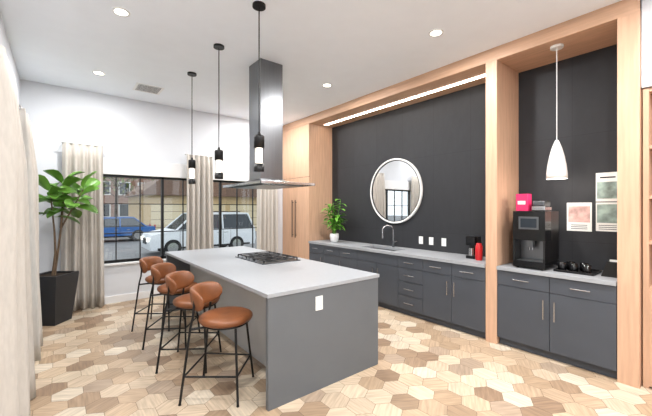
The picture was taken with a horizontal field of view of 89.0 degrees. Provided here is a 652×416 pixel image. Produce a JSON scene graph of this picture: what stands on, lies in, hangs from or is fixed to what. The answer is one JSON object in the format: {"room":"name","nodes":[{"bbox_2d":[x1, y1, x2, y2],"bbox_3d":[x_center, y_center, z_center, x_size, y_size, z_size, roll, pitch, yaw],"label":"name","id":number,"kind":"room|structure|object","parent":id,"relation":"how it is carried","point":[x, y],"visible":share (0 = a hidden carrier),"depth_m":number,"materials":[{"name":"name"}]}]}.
{"room":"kitchen","nodes":[
{"label":"kitchen","id":0,"kind":"room"},
{"bbox_2d":[0,15,19,108],"bbox_3d":[-1.513,-0.095,1.049,0.150,3.550,9.530,0,0,-39],"label":"wall","id":1,"kind":"structure","parent":0,"point":[4,42],"depth_m":3.79,"materials":[{"name":"paint"}]},
{"bbox_2d":[0,45,35,415],"bbox_3d":[-2.315,0.268,2.427,0.272,2.604,1.184,0,0,-39],"label":"curtain","id":2,"kind":"object","parent":1,"relation":"hanging from","point":[17,364],"visible":1,"depth_m":2.11,"materials":[{"name":"fabric"}]},
{"bbox_2d":[19,105,42,360],"bbox_3d":[-3.289,0.268,3.646,0.275,2.604,0.803,0,0,-39],"label":"curtain","id":3,"kind":"object","parent":1,"relation":"hanging from","point":[32,171],"visible":0.48,"depth_m":3.42,"materials":[{"name":"fabric"}]},
{"bbox_2d":[20,79,282,296],"bbox_3d":[-2.487,-0.095,6.471,5.410,3.550,0.150,0,0,-39],"label":"wall","id":4,"kind":"structure","parent":0,"point":[128,129],"depth_m":5.59,"materials":[{"name":"paint"}]},
{"bbox_2d":[60,141,104,310],"bbox_3d":[-3.790,0.283,5.181,0.564,2.574,0.184,0,0,-39],"label":"curtain","id":5,"kind":"object","parent":4,"relation":"hanging from","point":[82,244],"visible":0.77,"depth_m":5.18,"materials":[{"name":"fabric"}]},
{"bbox_2d":[104,290,162,303],"bbox_3d":[-2.712,1.520,6.184,4.400,0.120,0.015,0,0,-39],"label":"baseboard","id":6,"kind":"structure","parent":4,"relation":"attached to","point":[145,294],"depth_m":5.65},
{"bbox_2d":[103,158,248,265],"bbox_3d":[-2.552,0.065,6.361,3.270,1.770,0.160,0,0,-39],"label":"trim","id":7,"kind":"structure","parent":4,"relation":"attached to","point":[111,166],"depth_m":5.89,"materials":[{"name":"white paint"}]},
{"bbox_2d":[103,174,256,263],"bbox_3d":[-2.572,0.180,6.409,3.240,1.480,0.060,0,0,-39],"label":"window","id":8,"kind":"structure","parent":4,"relation":"in","point":[162,179],"depth_m":6.04,"materials":[{"name":"black metal"}]},
{"bbox_2d":[185,154,213,249],"bbox_3d":[-2.400,0.283,6.295,0.534,2.574,0.184,0,0,-39],"label":"curtain","id":9,"kind":"object","parent":4,"relation":"hanging from","point":[199,219],"visible":0.62,"depth_m":6.27,"materials":[{"name":"fabric"}]},
{"bbox_2d":[257,189,277,252],"bbox_3d":[-1.273,0.283,7.198,0.514,2.574,0.184,0,0,-39],"label":"curtain","id":10,"kind":"object","parent":4,"relation":"hanging from","point":[267,200],"visible":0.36,"depth_m":7.16,"materials":[{"name":"fabric"}]},
{"bbox_2d":[0,0,641,124],"bbox_3d":[0.539,-1.930,2.694,5.410,0.120,9.830,0,0,-39],"label":"ceiling","id":11,"kind":"structure","parent":0,"point":[360,48],"depth_m":3.71,"materials":[{"name":"paint"}]},
{"bbox_2d":[92,71,104,75],"bbox_3d":[-3.142,-1.865,4.594,0.156,0.010,0.156,0,0,-39],"label":"recessed light","id":12,"kind":"object","parent":11,"relation":"in","point":[100,73],"visible":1,"depth_m":4.60,"materials":[{"name":"white ceramic"}]},
{"bbox_2d":[111,7,129,16],"bbox_3d":[-1.953,-1.865,3.164,0.156,0.010,0.156,0,0,-39],"label":"recessed light","id":13,"kind":"object","parent":11,"relation":"in","point":[119,11],"visible":1,"depth_m":3.15,"materials":[{"name":"white ceramic"}]},
{"bbox_2d":[132,82,163,94],"bbox_3d":[-2.784,-1.863,5.202,0.380,0.014,0.380,0,0,-39],"label":"ceiling vent","id":14,"kind":"object","parent":11,"relation":"attached to","point":[141,87],"depth_m":5.17,"materials":[{"name":"white metal"}]},
{"bbox_2d":[187,72,196,183],"bbox_3d":[-1.860,-1.103,4.609,0.120,1.535,0.120,0,0,-39],"label":"pendant lamp","id":15,"kind":"object","parent":11,"relation":"hanging from","point":[191,163],"visible":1,"depth_m":4.58,"materials":[{"name":"black metal"}]},
{"bbox_2d":[213,43,223,178],"bbox_3d":[-1.235,-1.103,3.829,0.120,1.535,0.120,0,0,-39],"label":"pendant lamp","id":16,"kind":"object","parent":11,"relation":"hanging from","point":[218,153],"visible":1,"depth_m":3.80,"materials":[{"name":"black metal"}]},
{"bbox_2d":[252,1,265,171],"bbox_3d":[-0.616,-1.103,3.056,0.120,1.535,0.120,0,0,-39],"label":"pendant lamp","id":17,"kind":"object","parent":11,"relation":"hanging from","point":[259,6],"visible":1,"depth_m":3.04,"materials":[{"name":"black metal"}]},
{"bbox_2d":[223,58,314,189],"bbox_3d":[-0.780,-1.070,4.372,0.760,1.600,1.110,0,0,-39],"label":"range hood","id":18,"kind":"object","parent":11,"relation":"attached to","point":[271,73],"visible":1,"depth_m":4.24,"materials":[{"name":"metal"}]},
{"bbox_2d":[322,83,331,86],"bbox_3d":[0.017,-1.865,5.049,0.156,0.010,0.156,0,0,-39],"label":"recessed light","id":19,"kind":"object","parent":11,"relation":"in","point":[324,84],"visible":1,"depth_m":5.04,"materials":[{"name":"white ceramic"}]},
{"bbox_2d":[428,29,443,36],"bbox_3d":[1.173,-1.865,3.541,0.156,0.010,0.156,0,0,-39],"label":"recessed light","id":20,"kind":"object","parent":11,"relation":"in","point":[436,32],"visible":1,"depth_m":3.53,"materials":[{"name":"white ceramic"}]},
{"bbox_2d":[30,295,651,415],"bbox_3d":[0.516,1.630,2.707,5.130,0.100,9.580,0,0,-39],"label":"floor","id":21,"kind":"structure","parent":0,"point":[92,363],"depth_m":3.06,"materials":[{"name":"brown wood"}]},
{"bbox_2d":[38,169,100,325],"bbox_3d":[-3.650,0.523,4.651,0.806,2.114,0.603,0,0,-16],"label":"fiddle leaf fig","id":22,"kind":"object","parent":21,"relation":"on","point":[57,288],"visible":0.94,"depth_m":4.59,"materials":[{"name":"plant"}]},
{"bbox_2d":[131,256,183,331],"bbox_3d":[-2.231,1.125,4.489,0.533,0.910,0.493,0,0,-1],"label":"bar stool","id":23,"kind":"object","parent":21,"relation":"on","point":[145,263],"visible":0.68,"depth_m":4.31,"materials":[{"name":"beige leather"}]},
{"bbox_2d":[142,262,199,349],"bbox_3d":[-1.800,1.125,3.951,0.533,0.910,0.493,0,0,-3],"label":"bar stool","id":24,"kind":"object","parent":21,"relation":"on","point":[159,271],"visible":0.64,"depth_m":3.79,"materials":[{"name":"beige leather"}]},
{"bbox_2d":[155,271,221,373],"bbox_3d":[-1.368,1.125,3.412,0.533,0.910,0.493,0,0,-1],"label":"bar stool","id":25,"kind":"object","parent":21,"relation":"on","point":[176,280],"visible":0.76,"depth_m":3.27,"materials":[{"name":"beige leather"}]},
{"bbox_2d":[178,281,253,407],"bbox_3d":[-0.907,1.125,2.883,0.533,0.910,0.493,0,0,2],"label":"bar stool","id":26,"kind":"object","parent":21,"relation":"on","point":[229,317],"visible":1,"depth_m":2.77,"materials":[{"name":"brown leather"}]},
{"bbox_2d":[165,246,378,410],"bbox_3d":[-0.955,1.124,4.207,1.270,0.912,3.200,0,0,-39],"label":"kitchen island","id":27,"kind":"object","parent":21,"relation":"on","point":[303,350],"visible":0.88,"depth_m":3.09,"materials":[{"name":"grey stone"}]},
{"bbox_2d":[235,251,299,264],"bbox_3d":[-0.780,0.645,4.372,0.530,0.044,0.800,0,0,-39],"label":"gas cooktop","id":28,"kind":"object","parent":27,"relation":"in","point":[270,257],"visible":1,"depth_m":4.24,"materials":[{"name":"metal"}]},
{"bbox_2d":[315,295,322,310],"bbox_3d":[-0.059,0.825,2.880,0.076,0.120,0.010,0,0,-39],"label":"island outlet","id":29,"kind":"object","parent":27,"relation":"attached to","point":[319,299],"visible":1,"depth_m":2.87,"materials":[{"name":"white plastic"}]},
{"bbox_2d":[283,116,331,258],"bbox_3d":[-0.445,-0.145,7.325,0.654,3.450,1.030,0,0,-39],"label":"pantry cabinet","id":30,"kind":"object","parent":21,"relation":"on","point":[307,147],"visible":0.78,"depth_m":7.01,"materials":[{"name":"brown wood"}]},
{"bbox_2d":[309,243,485,338],"bbox_3d":[1.001,1.146,5.527,0.645,0.868,3.575,0,0,-39],"label":"base cabinet","id":31,"kind":"object","parent":21,"relation":"on","point":[451,295],"visible":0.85,"depth_m":4.60,"materials":[{"name":"grey wood"}]},
{"bbox_2d":[321,199,347,241],"bbox_3d":[0.142,0.246,6.536,0.565,0.845,0.573,0,0,15],"label":"potted houseplant","id":32,"kind":"object","parent":31,"relation":"on","point":[334,236],"visible":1,"depth_m":6.46,"materials":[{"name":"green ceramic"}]},
{"bbox_2d":[308,239,485,267],"bbox_3d":[1.007,0.690,5.532,0.629,0.040,3.575,0,0,-39],"label":"countertop","id":33,"kind":"structure","parent":31,"relation":"on","point":[455,258],"depth_m":5.00,"materials":[{"name":"grey stone"}]},
{"bbox_2d":[382,225,396,246],"bbox_3d":[1.090,0.479,5.668,0.203,0.383,0.210,0,0,-39],"label":"kitchen faucet","id":34,"kind":"object","parent":33,"relation":"on","point":[393,242],"depth_m":5.69,"materials":[{"name":"silver metal"}]},
{"bbox_2d":[466,236,480,258],"bbox_3d":[1.969,0.524,4.435,0.180,0.289,0.120,0,0,-39],"label":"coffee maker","id":35,"kind":"object","parent":31,"relation":"on","point":[471,241],"visible":0.81,"depth_m":4.38,"materials":[{"name":"black metal"}]},
{"bbox_2d":[475,241,482,260],"bbox_3d":[1.965,0.549,4.265,0.088,0.239,0.088,0,0,-39],"label":"canister","id":36,"kind":"object","parent":31,"relation":"on","point":[478,248],"visible":1,"depth_m":4.24,"materials":[{"name":"plastic"}]},
{"bbox_2d":[497,270,616,378],"bbox_3d":[2.536,1.146,3.611,0.645,0.868,1.055,0,0,-39],"label":"base cabinet","id":37,"kind":"object","parent":21,"relation":"on","point":[571,322],"visible":0.91,"depth_m":3.36,"materials":[{"name":"grey wood"}]},
{"bbox_2d":[497,262,616,285],"bbox_3d":[2.542,0.690,3.616,0.629,0.040,1.055,0,0,-39],"label":"countertop","id":38,"kind":"structure","parent":37,"relation":"on","point":[598,279],"depth_m":3.37,"materials":[{"name":"white stone"}]},
{"bbox_2d":[513,211,558,270],"bbox_3d":[2.377,0.352,3.762,0.426,0.634,0.320,0,0,-39],"label":"coffee machine","id":39,"kind":"object","parent":38,"relation":"on","point":[535,233],"depth_m":3.66,"materials":[{"name":"black plastic"}]},
{"bbox_2d":[516,194,531,210],"bbox_3d":[2.261,-0.063,3.797,0.123,0.193,0.120,0,0,-39],"label":"box","id":40,"kind":"object","parent":39,"relation":"on","point":[523,201],"depth_m":3.75,"materials":[{"name":"pink cardboard"}]},
{"bbox_2d":[531,201,551,210],"bbox_3d":[2.409,-0.024,3.711,0.200,0.113,0.140,0,0,-39],"label":"bean hopper","id":41,"kind":"object","parent":39,"relation":"on","point":[537,205],"visible":0.99,"depth_m":3.65,"materials":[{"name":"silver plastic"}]},
{"bbox_2d":[553,267,601,275],"bbox_3d":[2.648,0.657,3.492,0.340,0.024,0.340,0,0,-39],"label":"serving tray","id":42,"kind":"object","parent":37,"relation":"on","point":[594,272],"visible":0.66,"depth_m":3.41,"materials":[{"name":"black metal"}]},
{"bbox_2d":[558,262,566,269],"bbox_3d":[2.492,0.620,3.509,0.103,0.085,0.080,0,0,-39],"label":"coffee mug","id":43,"kind":"object","parent":42,"relation":"on","point":[561,265],"depth_m":3.48,"materials":[{"name":"black ceramic"}]},
{"bbox_2d":[566,261,574,269],"bbox_3d":[2.619,0.620,3.559,0.103,0.085,0.080,0,0,-39],"label":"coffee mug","id":44,"kind":"object","parent":42,"relation":"on","point":[567,262],"depth_m":3.56,"materials":[{"name":"black ceramic"}]},
{"bbox_2d":[569,263,577,271],"bbox_3d":[2.555,0.620,3.431,0.103,0.085,0.080,0,0,-39],"label":"coffee mug","id":45,"kind":"object","parent":42,"relation":"on","point":[572,266],"depth_m":3.41,"materials":[{"name":"black ceramic"}]},
{"bbox_2d":[582,264,591,272],"bbox_3d":[2.624,0.620,3.345,0.103,0.085,0.080,0,0,-39],"label":"coffee mug","id":46,"kind":"object","parent":42,"relation":"on","point":[585,268],"depth_m":3.32,"materials":[{"name":"black ceramic"}]},
{"bbox_2d":[601,259,616,277],"bbox_3d":[2.859,0.600,3.309,0.298,0.139,0.130,0,0,-39],"label":"napkin holder","id":47,"kind":"object","parent":37,"relation":"on","point":[610,269],"visible":0.56,"depth_m":3.30,"materials":[{"name":"black metal"}]},
{"bbox_2d":[643,88,651,387],"bbox_3d":[3.488,0.265,2.506,0.538,2.630,1.530,0,0,-39],"label":"built-in bookcase","id":48,"kind":"object","parent":21,"relation":"on","point":[647,93],"visible":1,"depth_m":2.92,"materials":[{"name":"brown wood"}]},
{"bbox_2d":[332,44,616,269],"bbox_3d":[1.443,-0.095,5.692,0.250,3.550,5.980,0,0,-39],"label":"wall","id":49,"kind":"structure","parent":0,"point":[443,137],"depth_m":4.69,"materials":[{"name":"black paint"}]},
{"bbox_2d":[370,158,422,223],"bbox_3d":[1.192,-0.295,5.772,0.040,1.130,1.130,0,0,-39],"label":"round mirror","id":50,"kind":"object","parent":49,"relation":"attached to","point":[396,189],"visible":1,"depth_m":5.74,"materials":[{"name":"white metal"}]},
{"bbox_2d":[419,236,422,243],"bbox_3d":[1.535,0.520,5.369,0.010,0.120,0.076,0,0,-39],"label":"wall outlet","id":51,"kind":"object","parent":49,"relation":"attached to","point":[420,237],"visible":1,"depth_m":5.37,"materials":[{"name":"white plastic"}]},
{"bbox_2d":[429,237,432,244],"bbox_3d":[1.654,0.520,5.220,0.010,0.120,0.076,0,0,-39],"label":"wall outlet","id":52,"kind":"object","parent":49,"relation":"attached to","point":[430,238],"visible":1,"depth_m":5.22,"materials":[{"name":"white plastic"}]},
{"bbox_2d":[441,238,445,245],"bbox_3d":[1.791,0.520,5.048,0.010,0.120,0.076,0,0,-39],"label":"wall outlet","id":53,"kind":"object","parent":49,"relation":"attached to","point":[443,240],"visible":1,"depth_m":5.05,"materials":[{"name":"white plastic"}]},
{"bbox_2d":[309,0,641,127],"bbox_3d":[1.436,-1.791,5.013,0.610,0.158,4.930,0,0,-39],"label":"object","id":54,"kind":"structure","parent":49,"relation":"attached to","point":[597,29],"depth_m":3.98,"materials":[{"name":"brown wood"}]},
{"bbox_2d":[546,43,567,179],"bbox_3d":[2.453,-1.015,3.528,0.192,1.410,0.192,0,0,-39],"label":"pendant lamp","id":55,"kind":"object","parent":54,"relation":"hanging from","point":[556,166],"visible":1,"depth_m":3.48,"materials":[{"name":"white ceramic"}]},
{"bbox_2d":[486,60,518,343],"bbox_3d":[2.176,-0.070,4.089,0.610,3.300,0.130,0,0,-39],"label":"column","id":56,"kind":"structure","parent":49,"relation":"attached to","point":[502,82],"depth_m":3.94,"materials":[{"name":"brown wood"}]},
{"bbox_2d":[567,203,591,231],"bbox_3d":[2.847,0.100,3.735,0.004,0.320,0.230,0,0,-39],"label":"notice","id":57,"kind":"object","parent":49,"relation":"attached to","point":[579,215],"visible":1,"depth_m":3.73,"materials":[{"name":"paper"}]},
{"bbox_2d":[596,202,616,231],"bbox_3d":[3.002,0.095,3.542,0.004,0.310,0.195,0,0,-39],"label":"notice","id":58,"kind":"object","parent":49,"relation":"attached to","point":[606,212],"visible":0.86,"depth_m":3.55,"materials":[{"name":"paper"}]},
{"bbox_2d":[596,172,616,201],"bbox_3d":[3.002,-0.225,3.542,0.004,0.310,0.195,0,0,-39],"label":"notice","id":59,"kind":"object","parent":49,"relation":"attached to","point":[606,183],"visible":0.76,"depth_m":3.55,"materials":[{"name":"paper"}]},
{"bbox_2d":[617,11,642,388],"bbox_3d":[2.930,-0.070,3.148,0.610,3.300,0.150,0,0,-39],"label":"column","id":60,"kind":"structure","parent":49,"relation":"attached to","point":[629,27],"depth_m":2.95,"materials":[{"name":"brown wood"}]},
{"bbox_2d":[642,0,651,88],"bbox_3d":[4.205,-0.095,1.796,0.810,3.550,3.545,0,0,-39],"label":"wall","id":61,"kind":"structure","parent":0,"point":[646,4],"depth_m":2.90,"materials":[{"name":"paint"}]},
{"label":"outside","id":62,"kind":"structure","parent":0,"visible":0},
{"bbox_2d":[104,231,256,259],"bbox_3d":[-18.757,2.115,23.413,120.000,0.330,120.000,0,0,-39],"label":"ground","id":63,"kind":"structure","parent":62,"point":[127,247],"depth_m":15.84,"materials":[{"name":"grey asphalt"}]},
{"bbox_2d":[103,177,114,194],"bbox_3d":[-17.928,-1.698,23.906,4.960,7.367,4.779,0,0,-39],"label":"street tree","id":64,"kind":"object","parent":63,"relation":"on","point":[104,178],"visible":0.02,"depth_m":25.16,"materials":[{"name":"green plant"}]},
{"bbox_2d":[103,177,153,216],"bbox_3d":[-19.544,-1.973,30.796,5.072,7.916,4.854,0,0,12],"label":"street tree","id":65,"kind":"object","parent":63,"relation":"on","point":[122,181],"visible":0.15,"depth_m":30.60,"materials":[{"name":"green plant"}]},
{"bbox_2d":[103,177,155,216],"bbox_3d":[-32.278,-3.220,39.489,29.000,10.400,11.000,0,0,-39],"label":"apartment building","id":66,"kind":"structure","parent":63,"relation":"on","point":[108,209],"depth_m":39.30,"materials":[{"name":"brick"}]},
{"bbox_2d":[104,217,155,240],"bbox_3d":[-12.773,1.260,19.782,4.440,1.440,1.889,0,0,-39],"label":"parked car","id":67,"kind":"object","parent":63,"relation":"on","point":[124,224],"visible":0.5,"depth_m":19.49,"materials":[{"name":"blue paint"}]},
{"bbox_2d":[123,179,256,230],"bbox_3d":[-7.285,-0.070,31.964,20.200,4.100,8.000,0,0,-39],"label":"building","id":68,"kind":"structure","parent":63,"relation":"on","point":[150,191],"depth_m":24.46,"materials":[{"name":"beige"}]},
{"bbox_2d":[141,211,255,252],"bbox_3d":[-5.766,1.070,15.273,4.640,1.819,1.889,0,0,-39],"label":"suv","id":69,"kind":"object","parent":63,"relation":"on","point":[151,241],"visible":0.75,"depth_m":14.94,"materials":[{"name":"white paint"}]}
]}

